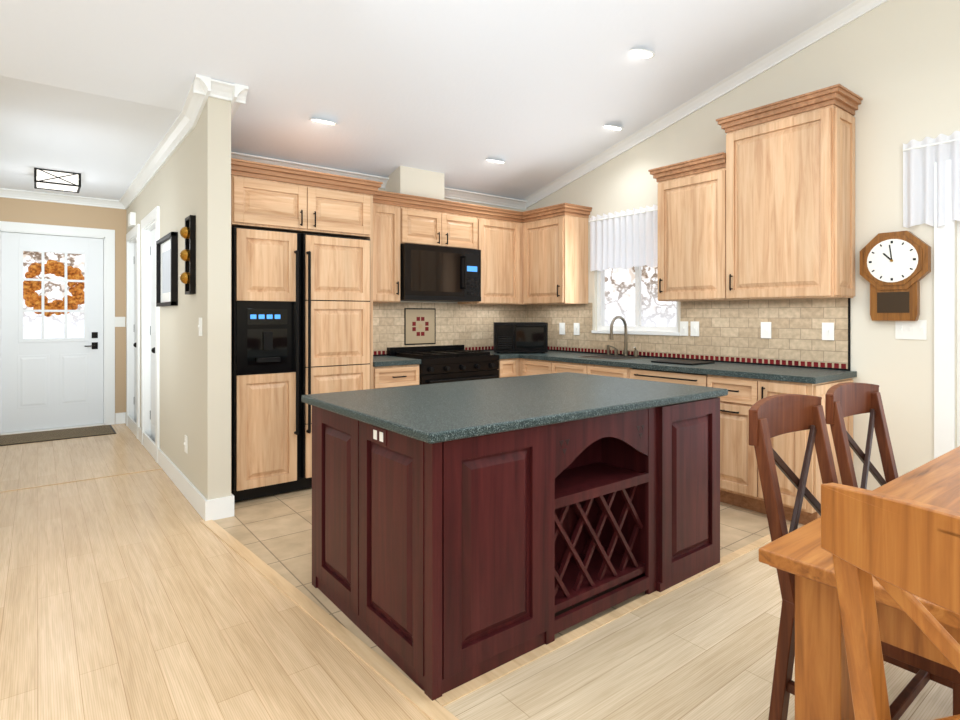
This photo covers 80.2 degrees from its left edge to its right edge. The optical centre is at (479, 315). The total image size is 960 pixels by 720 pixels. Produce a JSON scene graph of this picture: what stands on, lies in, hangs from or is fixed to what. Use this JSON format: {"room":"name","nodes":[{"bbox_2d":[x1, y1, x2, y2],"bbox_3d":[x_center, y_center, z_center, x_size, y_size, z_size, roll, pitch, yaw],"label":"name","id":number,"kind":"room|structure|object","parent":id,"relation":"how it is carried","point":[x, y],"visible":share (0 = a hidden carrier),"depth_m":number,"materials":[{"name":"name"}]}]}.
{"room":"kitchen","nodes":[
{"label":"kitchen","id":0,"kind":"room"},
{"bbox_2d":[0,197,125,412],"bbox_3d":[-4.943,-0.860,6.442,1.605,4.300,0.140,0,0,-38],"label":"wall","id":1,"kind":"structure","parent":0,"point":[37,212],"depth_m":6.74,"materials":[{"name":"beige paint"}]},
{"bbox_2d":[1,232,102,432],"bbox_3d":[-4.832,0.179,6.475,0.928,2.186,0.104,0,0,-38],"label":"front door","id":2,"kind":"structure","parent":1,"relation":"in","point":[53,382],"depth_m":6.46,"materials":[{"name":"white wood"}]},
{"bbox_2d":[23,259,83,316],"bbox_3d":[-4.950,-0.322,6.615,0.640,0.665,0.156,0,0,-38],"label":"wreath","id":3,"kind":"object","parent":2,"relation":"hanging from","point":[29,283],"depth_m":6.58,"materials":[{"name":"orange plant"}]},
{"bbox_2d":[0,221,114,434],"bbox_3d":[-4.852,0.133,6.500,1.150,2.315,0.160,0,0,-38],"label":"door frame","id":4,"kind":"structure","parent":1,"relation":"attached to","point":[107,236],"depth_m":6.74,"materials":[{"name":"white wood"}]},
{"bbox_2d":[0,188,115,207],"bbox_3d":[-4.817,-1.327,6.398,1.290,0.085,0.085,0,0,-38],"label":"crown molding","id":5,"kind":"structure","parent":1,"relation":"attached to","point":[6,193],"depth_m":6.43,"materials":[{"name":"white wood"}]},
{"bbox_2d":[115,317,124,326],"bbox_3d":[-4.316,0.070,6.828,0.115,0.120,0.017,0,0,-38],"label":"light switch","id":6,"kind":"object","parent":1,"relation":"attached to","point":[119,321],"visible":1,"depth_m":6.83,"materials":[{"name":"white plastic"}]},
{"bbox_2d":[126,97,230,499],"bbox_3d":[-2.936,-0.860,5.278,0.140,4.300,4.160,0,0,-38],"label":"wall","id":7,"kind":"structure","parent":0,"point":[192,176],"depth_m":3.75,"materials":[{"name":"beige paint"}]},
{"bbox_2d":[128,212,135,226],"bbox_3d":[-3.841,-1.060,6.285,0.053,0.140,0.200,0,0,-38],"label":"door chime","id":8,"kind":"object","parent":7,"relation":"attached to","point":[131,219],"visible":1,"depth_m":6.21,"materials":[{"name":"white plastic"}]},
{"bbox_2d":[133,243,135,421],"bbox_3d":[-3.852,0.213,6.387,0.128,2.130,0.780,0,0,-38],"label":"hall door","id":9,"kind":"structure","parent":7,"relation":"in","point":[134,344],"depth_m":6.61,"materials":[{"name":"white wood"}]},
{"bbox_2d":[126,206,159,462],"bbox_3d":[-3.446,0.163,5.920,0.160,2.255,2.210,0,0,-38],"label":"door frame","id":10,"kind":"structure","parent":7,"relation":"attached to","point":[150,221],"depth_m":5.73,"materials":[{"name":"white"}]},
{"bbox_2d":[150,228,154,442],"bbox_3d":[-3.104,0.213,5.423,0.128,2.130,0.780,0,0,-38],"label":"hall door","id":11,"kind":"structure","parent":7,"relation":"in","point":[152,334],"depth_m":5.58,"materials":[{"name":"white wood"}]},
{"bbox_2d":[116,74,215,208],"bbox_3d":[-2.999,-1.379,5.176,0.085,0.190,4.245,0,0,-38],"label":"crown molding","id":12,"kind":"structure","parent":7,"relation":"attached to","point":[201,91],"depth_m":4.19,"materials":[{"name":"white wood"}]},
{"bbox_2d":[123,412,209,520],"bbox_3d":[-2.996,1.225,5.221,0.025,0.130,4.176,0,0,-38],"label":"baseboard","id":13,"kind":"structure","parent":7,"relation":"attached to","point":[191,493],"depth_m":4.31,"materials":[{"name":"white wood"}]},
{"bbox_2d":[156,232,177,306],"bbox_3d":[-2.538,-0.360,4.613,0.044,0.560,0.700,0,0,-38],"label":"framed picture","id":14,"kind":"object","parent":7,"relation":"attached to","point":[167,270],"visible":1,"depth_m":4.61,"materials":[{"name":"black"}]},
{"bbox_2d":[184,435,187,452],"bbox_3d":[-2.116,0.920,4.091,0.017,0.120,0.075,0,0,-38],"label":"outlet","id":15,"kind":"object","parent":7,"relation":"attached to","point":[185,443],"visible":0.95,"depth_m":4.08,"materials":[{"name":"white plastic"}]},
{"bbox_2d":[180,215,195,294],"bbox_3d":[-2.009,-0.415,3.903,0.084,0.530,0.178,0,0,-38],"label":"decor","id":16,"kind":"object","parent":7,"relation":"attached to","point":[188,256],"visible":1,"depth_m":3.86,"materials":[{"name":"black metal"}]},
{"bbox_2d":[198,318,201,335],"bbox_3d":[-1.834,0.070,3.728,0.017,0.120,0.075,0,0,-38],"label":"light switch","id":17,"kind":"object","parent":7,"relation":"attached to","point":[200,326],"visible":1,"depth_m":3.72,"materials":[{"name":"white plastic"}]},
{"bbox_2d":[216,83,248,155],"bbox_3d":[-1.767,-1.325,3.942,0.100,0.300,0.785,0,0,-38],"label":"crown molding","id":18,"kind":"structure","parent":7,"relation":"attached to","point":[235,93],"depth_m":3.64,"materials":[{"name":"white wood"}]},
{"bbox_2d":[0,0,855,199],"bbox_3d":[-0.937,-1.867,2.089,7.760,1.282,11.930,0,0,-38],"label":"ceiling","id":19,"kind":"structure","parent":0,"point":[535,95],"depth_m":3.81,"materials":[{"name":"white paint"}]},
{"bbox_2d":[34,168,80,192],"bbox_3d":[-4.080,-1.305,5.505,0.356,0.137,0.356,0,0,-38],"label":"light","id":20,"kind":"object","parent":19,"relation":"attached to","point":[48,179],"visible":1,"depth_m":5.41,"materials":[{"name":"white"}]},
{"bbox_2d":[310,118,336,124],"bbox_3d":[-1.149,-1.424,4.173,0.200,0.054,0.196,0,0,-38],"label":"recessed light","id":21,"kind":"object","parent":19,"relation":"in","point":[324,121],"visible":0.71,"depth_m":4.12,"materials":[{"name":"white"}]},
{"bbox_2d":[485,159,505,162],"bbox_3d":[0.137,-1.416,5.208,0.200,0.054,0.196,0,0,-38],"label":"recessed light","id":22,"kind":"object","parent":19,"relation":"in","point":[498,161],"visible":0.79,"depth_m":5.14,"materials":[{"name":"white"}]},
{"bbox_2d":[603,125,622,129],"bbox_3d":[1.132,-1.620,4.904,0.200,0.054,0.196,0,0,-38],"label":"recessed light","id":23,"kind":"object","parent":19,"relation":"in","point":[613,127],"visible":0.65,"depth_m":4.85,"materials":[{"name":"white plastic"}]},
{"bbox_2d":[629,49,654,57],"bbox_3d":[1.100,-1.803,3.917,0.200,0.054,0.196,0,0,-38],"label":"recessed light","id":24,"kind":"object","parent":19,"relation":"in","point":[644,53],"visible":0.58,"depth_m":3.88,"materials":[{"name":"white plastic"}]},
{"bbox_2d":[378,188,524,355],"bbox_3d":[-0.788,-0.860,5.425,3.435,4.300,0.140,0,0,-38],"label":"wall","id":25,"kind":"structure","parent":0,"point":[447,199],"depth_m":5.83,"materials":[{"name":"beige"}]},
{"bbox_2d":[231,168,374,239],"bbox_3d":[-1.456,-0.808,4.422,1.038,0.365,0.623,0,0,-38],"label":"upper cabinet","id":26,"kind":"object","parent":25,"relation":"attached to","point":[259,200],"depth_m":4.15,"materials":[{"name":"brown wood"}]},
{"bbox_2d":[231,152,523,209],"bbox_3d":[-0.814,-1.218,5.262,3.195,0.085,0.085,0,0,-38],"label":"crown molding","id":27,"kind":"structure","parent":25,"relation":"attached to","point":[450,193],"depth_m":5.17,"materials":[{"name":"white wood"}]},
{"bbox_2d":[370,196,402,303],"bbox_3d":[-0.951,-0.555,4.988,0.398,0.870,0.348,0,0,-38],"label":"upper cabinet","id":28,"kind":"object","parent":25,"relation":"attached to","point":[385,249],"depth_m":4.89,"materials":[{"name":"brown wood"}]},
{"bbox_2d":[383,166,446,203],"bbox_3d":[-0.606,-1.201,5.293,0.470,0.279,0.288,0,0,-38],"label":"chase","id":29,"kind":"object","parent":25,"relation":"attached to","point":[419,186],"depth_m":5.13,"materials":[{"name":"beige paint"}]},
{"bbox_2d":[403,200,446,246],"bbox_3d":[-0.603,-0.812,5.258,0.473,0.355,0.348,0,0,-38],"label":"upper cabinet","id":30,"kind":"object","parent":25,"relation":"attached to","point":[423,224],"depth_m":5.13,"materials":[{"name":"brown wood"}]},
{"bbox_2d":[400,243,480,301],"bbox_3d":[-0.429,-0.386,5.333,0.834,0.492,0.442,0,0,-38],"label":"microwave","id":31,"kind":"object","parent":30,"relation":"attached to","point":[429,273],"visible":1,"depth_m":5.16,"materials":[{"name":"black metal"}]},
{"bbox_2d":[447,208,478,249],"bbox_3d":[-0.313,-0.812,5.483,0.473,0.355,0.348,0,0,-38],"label":"upper cabinet","id":32,"kind":"object","parent":25,"relation":"attached to","point":[462,225],"depth_m":5.38,"materials":[{"name":"brown wood"}]},
{"bbox_2d":[455,212,514,307],"bbox_3d":[0.090,-0.555,5.795,0.535,0.870,0.348,0,0,-38],"label":"upper cabinet","id":33,"kind":"object","parent":25,"relation":"attached to","point":[496,233],"depth_m":5.64,"materials":[{"name":"brown wood"}]},
{"bbox_2d":[0,423,952,719],"bbox_3d":[-0.910,1.330,2.300,7.780,0.080,11.950,0,0,-38],"label":"floor","id":34,"kind":"structure","parent":0,"point":[136,595],"depth_m":2.28,"materials":[{"name":"brown wood"}]},
{"bbox_2d":[0,425,115,445],"bbox_3d":[-4.589,1.284,6.160,1.060,0.012,0.600,0,0,-38],"label":"rug","id":35,"kind":"object","parent":34,"relation":"on","point":[31,437],"visible":0.94,"depth_m":6.13,"materials":[{"name":"fabric"}]},
{"bbox_2d":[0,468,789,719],"bbox_3d":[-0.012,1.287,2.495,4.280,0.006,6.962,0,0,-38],"label":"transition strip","id":36,"kind":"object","parent":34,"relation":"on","point":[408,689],"depth_m":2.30,"materials":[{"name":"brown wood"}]},
{"bbox_2d":[749,394,959,719],"bbox_3d":[1.158,0.778,1.688,0.471,1.027,0.568,0,0,-38],"label":"chair","id":37,"kind":"object","parent":34,"relation":"on","point":[774,416],"visible":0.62,"depth_m":1.71,"materials":[{"name":"brown wood"}]},
{"bbox_2d":[759,446,959,719],"bbox_3d":[1.697,0.910,1.443,1.850,0.760,1.080,0,0,-38],"label":"dining table","id":38,"kind":"object","parent":34,"relation":"on","point":[822,687],"visible":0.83,"depth_m":1.25,"materials":[{"name":"brown wood"}]},
{"bbox_2d":[825,382,897,488],"bbox_3d":[1.601,0.778,2.031,0.471,1.027,0.568,0,0,-38],"label":"chair","id":39,"kind":"object","parent":34,"relation":"on","point":[845,399],"visible":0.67,"depth_m":2.22,"materials":[{"name":"brown wood"}]},
{"bbox_2d":[821,483,959,719],"bbox_3d":[0.899,0.778,0.846,0.568,1.027,0.471,0,0,-22],"label":"chair","id":40,"kind":"object","parent":34,"relation":"on","point":[902,551],"visible":1,"depth_m":0.87,"materials":[{"name":"brown wood"}]},
{"bbox_2d":[213,488,798,687],"bbox_3d":[0.121,1.290,4.261,3.745,0.001,3.415,0,0,-38],"label":"floor","id":41,"kind":"structure","parent":0,"point":[274,532],"depth_m":3.37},
{"bbox_2d":[231,227,369,501],"bbox_3d":[-1.430,0.334,4.389,1.022,1.888,0.671,0,0,-38],"label":"fridge","id":42,"kind":"object","parent":41,"relation":"on","point":[300,314],"visible":0.83,"depth_m":4.07,"materials":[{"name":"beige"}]},
{"bbox_2d":[370,364,418,388],"bbox_3d":[-0.856,0.847,4.897,0.435,0.885,0.608,0,0,-38],"label":"base cabinet","id":43,"kind":"object","parent":41,"relation":"on","point":[381,375],"depth_m":4.64,"materials":[{"name":"brown wood"}]},
{"bbox_2d":[370,356,420,363],"bbox_3d":[-0.853,0.384,4.893,0.435,0.038,0.618,0,0,-38],"label":"countertop","id":44,"kind":"structure","parent":43,"relation":"on","point":[373,359],"depth_m":4.71,"materials":[{"name":"grey stone"}]},
{"bbox_2d":[387,345,498,384],"bbox_3d":[-0.323,0.790,5.262,0.846,1.000,0.665,0,0,-38],"label":"range","id":45,"kind":"object","parent":41,"relation":"on","point":[446,363],"visible":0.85,"depth_m":5.09,"materials":[{"name":"black metal"}]},
{"bbox_2d":[497,356,518,377],"bbox_3d":[0.099,0.847,5.638,0.272,0.885,0.608,0,0,-38],"label":"base cabinet","id":46,"kind":"object","parent":41,"relation":"on","point":[508,365],"depth_m":5.40,"materials":[{"name":"brown wood"}]},
{"bbox_2d":[490,352,518,355],"bbox_3d":[0.343,0.384,5.820,0.880,0.038,0.618,0,0,-38],"label":"countertop","id":47,"kind":"structure","parent":46,"relation":"on","point":[501,353],"depth_m":5.55,"materials":[{"name":"grey stone"}]},
{"bbox_2d":[312,397,719,700],"bbox_3d":[0.219,0.854,2.852,1.778,0.872,1.082,0,0,-38],"label":"kitchen island","id":48,"kind":"object","parent":41,"relation":"on","point":[439,569],"visible":0.92,"depth_m":2.25,"materials":[{"name":"brown wood"}]},
{"bbox_2d":[301,372,727,443],"bbox_3d":[0.217,0.398,2.861,1.850,0.036,1.145,0,0,-38],"label":"island countertop","id":49,"kind":"structure","parent":48,"relation":"on","point":[437,412],"depth_m":2.53,"materials":[{"name":"grey stone"}]},
{"bbox_2d":[519,356,542,375],"bbox_3d":[0.790,0.847,5.449,0.628,0.885,0.448,0,0,-38],"label":"base cabinet","id":50,"kind":"object","parent":41,"relation":"on","point":[528,365],"depth_m":5.36,"materials":[{"name":"brown wood"}]},
{"bbox_2d":[543,360,650,378],"bbox_3d":[1.129,0.847,5.012,0.628,0.885,0.910,0,0,-38],"label":"base cabinet","id":51,"kind":"object","parent":41,"relation":"on","point":[549,366],"depth_m":4.81,"materials":[{"name":"brown wood"}]},
{"bbox_2d":[703,372,742,507],"bbox_3d":[1.939,0.847,3.968,0.628,0.885,0.419,0,0,-38],"label":"base cabinet","id":52,"kind":"object","parent":41,"relation":"on","point":[731,405],"depth_m":3.81,"materials":[{"name":"brown wood"}]},
{"bbox_2d":[630,368,707,386],"bbox_3d":[1.590,0.795,4.378,0.620,0.771,0.650,0,0,-38],"label":"dishwasher","id":53,"kind":"object","parent":52,"relation":"in","point":[673,377],"visible":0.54,"depth_m":4.18,"materials":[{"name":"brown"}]},
{"bbox_2d":[743,376,856,524],"bbox_3d":[2.113,0.847,3.744,0.628,0.885,0.397,0,0,-38],"label":"base cabinet","id":54,"kind":"object","parent":41,"relation":"on","point":[791,447],"depth_m":3.55,"materials":[{"name":"brown wood"}]},
{"bbox_2d":[519,352,856,383],"bbox_3d":[1.434,0.384,4.611,0.638,0.038,2.630,0,0,-38],"label":"countertop","id":55,"kind":"structure","parent":54,"relation":"on","point":[776,371],"depth_m":4.12,"materials":[{"name":"grey stone"}]},
{"bbox_2d":[493,322,547,352],"bbox_3d":[0.398,0.214,5.667,0.520,0.300,0.361,0,0,0],"label":"toaster oven","id":56,"kind":"object","parent":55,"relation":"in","point":[520,336],"visible":1,"depth_m":5.52,"materials":[{"name":"black metal"}]},
{"bbox_2d":[607,316,637,356],"bbox_3d":[1.220,0.178,5.113,0.240,0.363,0.363,0,0,-38],"label":"faucet","id":57,"kind":"object","parent":55,"relation":"in","point":[625,351],"visible":1,"depth_m":5.13,"materials":[{"name":"silver metal"}]},
{"bbox_2d":[651,359,714,364],"bbox_3d":[1.576,0.358,4.437,0.310,0.012,0.360,0,0,-38],"label":"cutting board","id":58,"kind":"object","parent":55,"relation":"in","point":[682,362],"visible":1,"depth_m":4.41,"materials":[{"name":"black"}]},
{"bbox_2d":[525,0,959,490],"bbox_3d":[3.100,-0.860,3.101,0.140,4.300,8.300,0,0,-38],"label":"wall","id":59,"kind":"structure","parent":0,"point":[894,65],"depth_m":3.68,"materials":[{"name":"beige paint"}]},
{"bbox_2d":[527,208,590,307],"bbox_3d":[0.747,-0.555,5.733,0.348,0.870,0.593,0,0,-38],"label":"upper cabinet","id":60,"kind":"object","parent":59,"relation":"attached to","point":[557,242],"depth_m":5.54,"materials":[{"name":"brown wood"}]},
{"bbox_2d":[559,323,564,334],"bbox_3d":[0.843,0.130,5.868,0.017,0.120,0.075,0,0,-38],"label":"light switch","id":61,"kind":"object","parent":59,"relation":"attached to","point":[561,328],"visible":1,"depth_m":5.86,"materials":[{"name":"white plastic"}]},
{"bbox_2d":[574,323,579,334],"bbox_3d":[0.965,0.130,5.710,0.017,0.120,0.075,0,0,-38],"label":"light switch","id":62,"kind":"object","parent":59,"relation":"attached to","point":[576,328],"visible":1,"depth_m":5.70,"materials":[{"name":"white plastic"}]},
{"bbox_2d":[589,204,657,271],"bbox_3d":[1.363,-0.697,5.177,0.050,0.553,0.970,0,0,-38],"label":"valance","id":63,"kind":"object","parent":59,"relation":"attached to","point":[627,239],"visible":0.79,"depth_m":5.24,"materials":[{"name":"white fabric"}]},
{"bbox_2d":[592,265,679,335],"bbox_3d":[1.428,-0.302,5.208,0.120,0.935,0.960,0,0,-38],"label":"kitchen window","id":64,"kind":"structure","parent":59,"relation":"in","point":[638,328],"depth_m":5.23,"materials":[{"name":"white"}]},
{"bbox_2d":[680,321,687,335],"bbox_3d":[1.700,0.105,4.761,0.017,0.120,0.075,0,0,-38],"label":"light switch","id":65,"kind":"object","parent":59,"relation":"attached to","point":[683,328],"visible":1,"depth_m":4.76,"materials":[{"name":"white plastic"}]},
{"bbox_2d":[691,321,698,335],"bbox_3d":[1.762,0.105,4.682,0.017,0.120,0.075,0,0,-38],"label":"outlet","id":66,"kind":"object","parent":59,"relation":"attached to","point":[694,328],"visible":1,"depth_m":4.68,"materials":[{"name":"white plastic"}]},
{"bbox_2d":[655,160,746,303],"bbox_3d":[1.735,-0.615,4.459,0.348,0.990,0.580,0,0,-38],"label":"upper cabinet","id":67,"kind":"object","parent":59,"relation":"attached to","point":[692,202],"depth_m":4.33,"materials":[{"name":"brown wood"}]},
{"bbox_2d":[524,0,888,209],"bbox_3d":[3.011,-1.786,3.031,0.085,1.223,8.300,0,0,-38],"label":"crown molding","id":68,"kind":"structure","parent":59,"relation":"attached to","point":[858,8],"depth_m":4.47,"materials":[{"name":"white wood"}]},
{"bbox_2d":[761,322,770,337],"bbox_3d":[2.117,0.105,4.224,0.017,0.120,0.075,0,0,-38],"label":"outlet","id":69,"kind":"object","parent":59,"relation":"attached to","point":[765,329],"visible":1,"depth_m":4.22,"materials":[{"name":"white plastic"}]},
{"bbox_2d":[715,96,857,303],"bbox_3d":[2.113,-0.740,3.972,0.348,1.240,0.777,0,0,-38],"label":"upper cabinet","id":70,"kind":"object","parent":59,"relation":"attached to","point":[755,224],"depth_m":3.76,"materials":[{"name":"brown wood"}]},
{"bbox_2d":[822,323,833,339],"bbox_3d":[2.375,0.105,3.892,0.017,0.120,0.075,0,0,-38],"label":"outlet","id":71,"kind":"object","parent":59,"relation":"attached to","point":[827,331],"visible":1,"depth_m":3.89,"materials":[{"name":"white plastic"}]},
{"bbox_2d":[860,231,930,320],"bbox_3d":[2.594,-0.248,3.575,0.076,0.555,0.360,0,0,-38],"label":"wall clock","id":72,"kind":"object","parent":59,"relation":"attached to","point":[895,268],"visible":1,"depth_m":3.55,"materials":[{"name":"brown wood"}]},
{"bbox_2d":[895,320,926,339],"bbox_3d":[2.666,0.085,3.530,0.017,0.120,0.160,0,0,-38],"label":"light switch","id":73,"kind":"object","parent":59,"relation":"attached to","point":[915,330],"visible":0.98,"depth_m":3.53,"materials":[{"name":"white plastic"}]},
{"bbox_2d":[903,131,959,227],"bbox_3d":[3.315,-0.807,2.660,0.050,0.553,2.240,0,0,-38],"label":"valance","id":74,"kind":"object","parent":59,"relation":"attached to","point":[920,158],"visible":1,"depth_m":3.43,"materials":[{"name":"white fabric"}]},
{"bbox_2d":[934,159,954,458],"bbox_3d":[3.349,0.182,2.649,0.020,2.215,1.990,0,0,-38],"label":"door frame","id":75,"kind":"object","parent":59,"relation":"attached to","point":[944,339],"visible":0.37,"depth_m":3.39,"materials":[{"name":"white wood"}]},
{"bbox_2d":[957,220,959,446],"bbox_3d":[3.413,0.230,2.698,0.060,2.120,1.800,0,0,-38],"label":"patio door","id":76,"kind":"structure","parent":59,"relation":"in","point":[958,333],"depth_m":3.38,"materials":[{"name":"white"}]},
{"label":"outside","id":77,"kind":"structure","parent":0,"visible":0},
{"bbox_2d":[23,251,83,338],"bbox_3d":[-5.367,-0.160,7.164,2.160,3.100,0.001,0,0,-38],"label":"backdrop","id":78,"kind":"structure","parent":77,"point":[48,331],"depth_m":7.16,"materials":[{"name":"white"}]},
{"bbox_2d":[605,265,675,326],"bbox_3d":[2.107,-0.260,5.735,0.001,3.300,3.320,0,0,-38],"label":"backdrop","id":79,"kind":"structure","parent":77,"point":[630,300],"depth_m":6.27,"materials":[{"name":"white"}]}
]}

